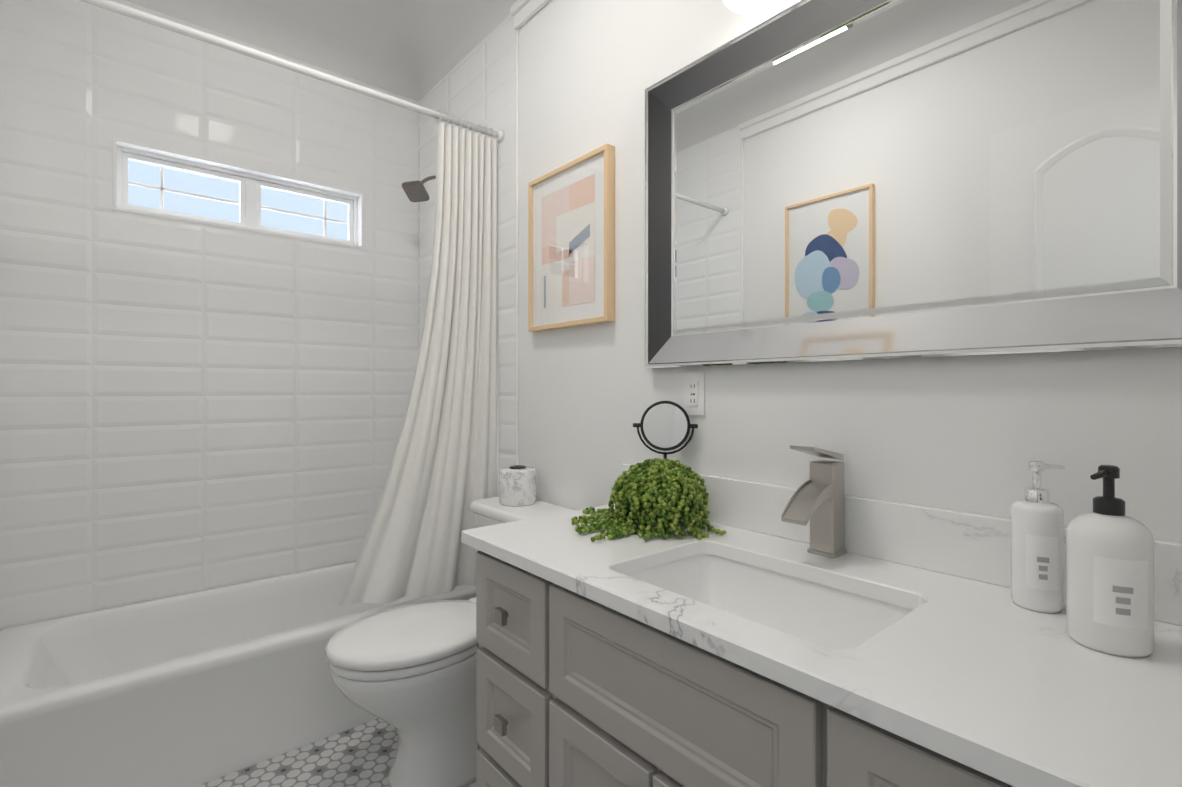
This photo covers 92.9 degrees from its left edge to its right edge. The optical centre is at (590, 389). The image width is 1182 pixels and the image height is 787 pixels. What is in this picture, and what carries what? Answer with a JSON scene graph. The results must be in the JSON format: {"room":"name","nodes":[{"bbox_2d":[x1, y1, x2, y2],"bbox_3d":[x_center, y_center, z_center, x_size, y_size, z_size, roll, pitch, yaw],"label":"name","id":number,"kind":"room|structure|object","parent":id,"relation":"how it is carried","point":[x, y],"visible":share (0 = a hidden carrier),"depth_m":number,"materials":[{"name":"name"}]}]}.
{"room":"bathroom","nodes":[
{"label":"bathroom","id":0,"kind":"room"},
{"bbox_2d":[125,0,516,100],"bbox_3d":[-0.565,-1.625,1.357,1.530,0.250,2.840,0,0,-40],"label":"ceiling","id":1,"kind":"structure","parent":0,"point":[416,50],"depth_m":2.57,"materials":[{"name":"white paint"}]},
{"bbox_2d":[196,718,475,786],"bbox_3d":[-0.575,1.230,1.369,1.770,0.060,3.110,0,0,-40],"label":"floor","id":2,"kind":"structure","parent":0,"point":[363,755],"depth_m":1.80,"materials":[{"name":"tile"}]},
{"bbox_2d":[0,561,475,786],"bbox_3d":[-1.236,1.013,2.152,1.510,0.374,0.740,0,0,-40],"label":"bathtub","id":3,"kind":"object","parent":2,"relation":"on","point":[193,689],"visible":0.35,"depth_m":1.81,"materials":[{"name":"white ceramic"}]},
{"bbox_2d":[325,497,574,786],"bbox_3d":[-0.440,0.803,1.796,0.755,0.793,0.440,0,0,-40],"label":"toilet","id":4,"kind":"object","parent":2,"relation":"on","point":[408,672],"visible":0.62,"depth_m":1.64,"materials":[{"name":"white ceramic"}]},
{"bbox_2d":[499,465,535,505],"bbox_3d":[-0.264,0.340,2.024,0.132,0.132,0.132,0,0,-40],"label":"jar","id":5,"kind":"object","parent":4,"relation":"on","point":[517,485],"visible":1,"depth_m":1.97,"materials":[{"name":"white stone"}]},
{"bbox_2d":[461,463,1181,786],"bbox_3d":[0.295,0.714,1.086,0.566,0.973,1.245,0,0,-40],"label":"bathroom vanity","id":6,"kind":"object","parent":2,"relation":"on","point":[897,644],"visible":0.9,"depth_m":0.90,"materials":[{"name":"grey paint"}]},
{"bbox_2d":[571,458,725,541],"bbox_3d":[0.117,0.259,1.407,0.362,0.171,0.395,0,0,-40],"label":"potted plant","id":7,"kind":"object","parent":6,"relation":"on","point":[658,496],"visible":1,"depth_m":1.34,"materials":[{"name":"green plant"}]},
{"bbox_2d":[633,401,697,458],"bbox_3d":[0.202,0.187,1.534,0.113,0.315,0.150,0,0,-40],"label":"makeup mirror","id":8,"kind":"object","parent":6,"relation":"on","point":[665,425],"visible":0.79,"depth_m":1.53,"materials":[{"name":"black metal"}]},
{"bbox_2d":[781,445,846,557],"bbox_3d":[0.461,0.229,1.158,0.165,0.232,0.060,0,0,-40],"label":"faucet","id":9,"kind":"object","parent":6,"relation":"on","point":[817,499],"visible":1,"depth_m":1.16,"materials":[{"name":"silver metal"}]},
{"bbox_2d":[1011,460,1064,612],"bbox_3d":[0.716,0.229,0.901,0.079,0.232,0.066,0,0,-40],"label":"soap dispenser","id":10,"kind":"object","parent":6,"relation":"on","point":[1037,550],"visible":0.98,"depth_m":0.88,"materials":[{"name":"white plastic"}]},
{"bbox_2d":[1066,465,1153,657],"bbox_3d":[0.701,0.224,0.761,0.094,0.242,0.088,0,0,-40],"label":"lotion bottle","id":11,"kind":"object","parent":6,"relation":"on","point":[1109,577],"visible":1,"depth_m":0.73,"materials":[{"name":"white plastic"}]},
{"bbox_2d":[518,0,1181,542],"bbox_3d":[0.056,-0.325,1.901,0.120,3.050,3.110,0,0,-40],"label":"wall","id":12,"kind":"structure","parent":0,"point":[972,434],"depth_m":1.39,"materials":[{"name":"white paint"}]},
{"bbox_2d":[418,14,514,469],"bbox_3d":[-0.594,-0.150,2.571,0.008,2.700,0.932,0,0,-40],"label":"wall tiles","id":13,"kind":"structure","parent":12,"relation":"attached to","point":[476,85],"depth_m":2.31,"materials":[{"name":"white tile"}]},
{"bbox_2d":[80,0,503,142],"bbox_3d":[-0.946,-1.035,1.808,1.512,0.052,0.052,0,0,-40],"label":"curtain rod","id":14,"kind":"object","parent":13,"relation":"attached to","point":[137,14],"visible":0.98,"depth_m":1.76,"materials":[{"name":"white metal"}]},
{"bbox_2d":[337,110,498,606],"bbox_3d":[-0.609,-0.147,2.074,0.626,1.814,0.078,0,0,-40],"label":"shower curtain","id":15,"kind":"object","parent":14,"relation":"hanging from","point":[443,473],"visible":0.94,"depth_m":2.13,"materials":[{"name":"fabric"}]},
{"bbox_2d":[402,175,435,201],"bbox_3d":[-0.774,-0.960,2.618,0.204,0.161,0.123,0,0,-40],"label":"shower head","id":16,"kind":"object","parent":13,"relation":"attached to","point":[415,191],"visible":0.9,"depth_m":2.59},
{"bbox_2d":[528,144,614,331],"bbox_3d":[-0.079,-0.495,1.938,0.035,0.555,0.440,0,0,-40],"label":"picture frame","id":17,"kind":"object","parent":12,"relation":"attached to","point":[571,243],"visible":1,"depth_m":1.90,"materials":[{"name":"paper"}]},
{"bbox_2d":[683,372,704,414],"bbox_3d":[0.280,0.010,1.534,0.009,0.116,0.070,0,0,-40],"label":"electrical outlet plate","id":18,"kind":"object","parent":12,"relation":"attached to","point":[693,393],"visible":0.98,"depth_m":1.53,"materials":[{"name":"white plastic"}]},
{"bbox_2d":[723,0,789,14],"bbox_3d":[0.485,-1.045,1.157,0.183,0.290,0.540,0,0,-40],"label":"sconce","id":19,"kind":"object","parent":12,"relation":"attached to","point":[750,7],"visible":0.95,"depth_m":1.34,"materials":[{"name":"white glass"}]},
{"bbox_2d":[645,0,1181,368],"bbox_3d":[0.543,-0.470,1.204,0.034,0.815,1.164,0,0,-40],"label":"wall mirror","id":20,"kind":"object","parent":12,"relation":"attached to","point":[838,180],"visible":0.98,"depth_m":1.09,"materials":[{"name":"silver metal"}]},
{"bbox_3d":[-1.530,-0.325,2.499,1.770,3.050,0.150,0,0,-40],"label":"wall","id":21,"kind":"structure","parent":0,"visible":0},
{"bbox_2d":[0,0,417,629],"bbox_3d":[-1.479,-0.150,2.439,1.530,2.700,0.008,0,0,-40],"label":"wall tile","id":22,"kind":"structure","parent":21,"relation":"attached to","point":[186,406],"depth_m":2.27,"materials":[{"name":"white tile"}]},
{"bbox_2d":[112,137,363,249],"bbox_3d":[-1.500,-0.825,2.484,0.939,0.283,0.111,0,0,-40],"label":"window unit","id":23,"kind":"structure","parent":21,"relation":"in","point":[251,181],"depth_m":2.45,"materials":[{"name":"white plastic"}]},
{"bbox_3d":[-1.205,-0.325,0.836,0.120,3.050,3.110,0,0,-40],"label":"wall","id":24,"kind":"structure","parent":0,"visible":0},
{"bbox_2d":[515,29,518,464],"bbox_3d":[-0.871,-0.108,1.719,1.529,2.615,0.012,0,0,-40],"label":"trim","id":25,"kind":"structure","parent":24,"relation":"attached to","point":[516,246],"depth_m":2.20,"materials":[{"name":"white ceramic"}]},
{"bbox_2d":[510,0,550,29],"bbox_3d":[0.310,-1.458,1.481,0.035,0.085,1.900,0,0,-40],"label":"crown molding","id":26,"kind":"structure","parent":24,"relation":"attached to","point":[522,12],"depth_m":2.11,"materials":[{"name":"white paint"}]}
]}

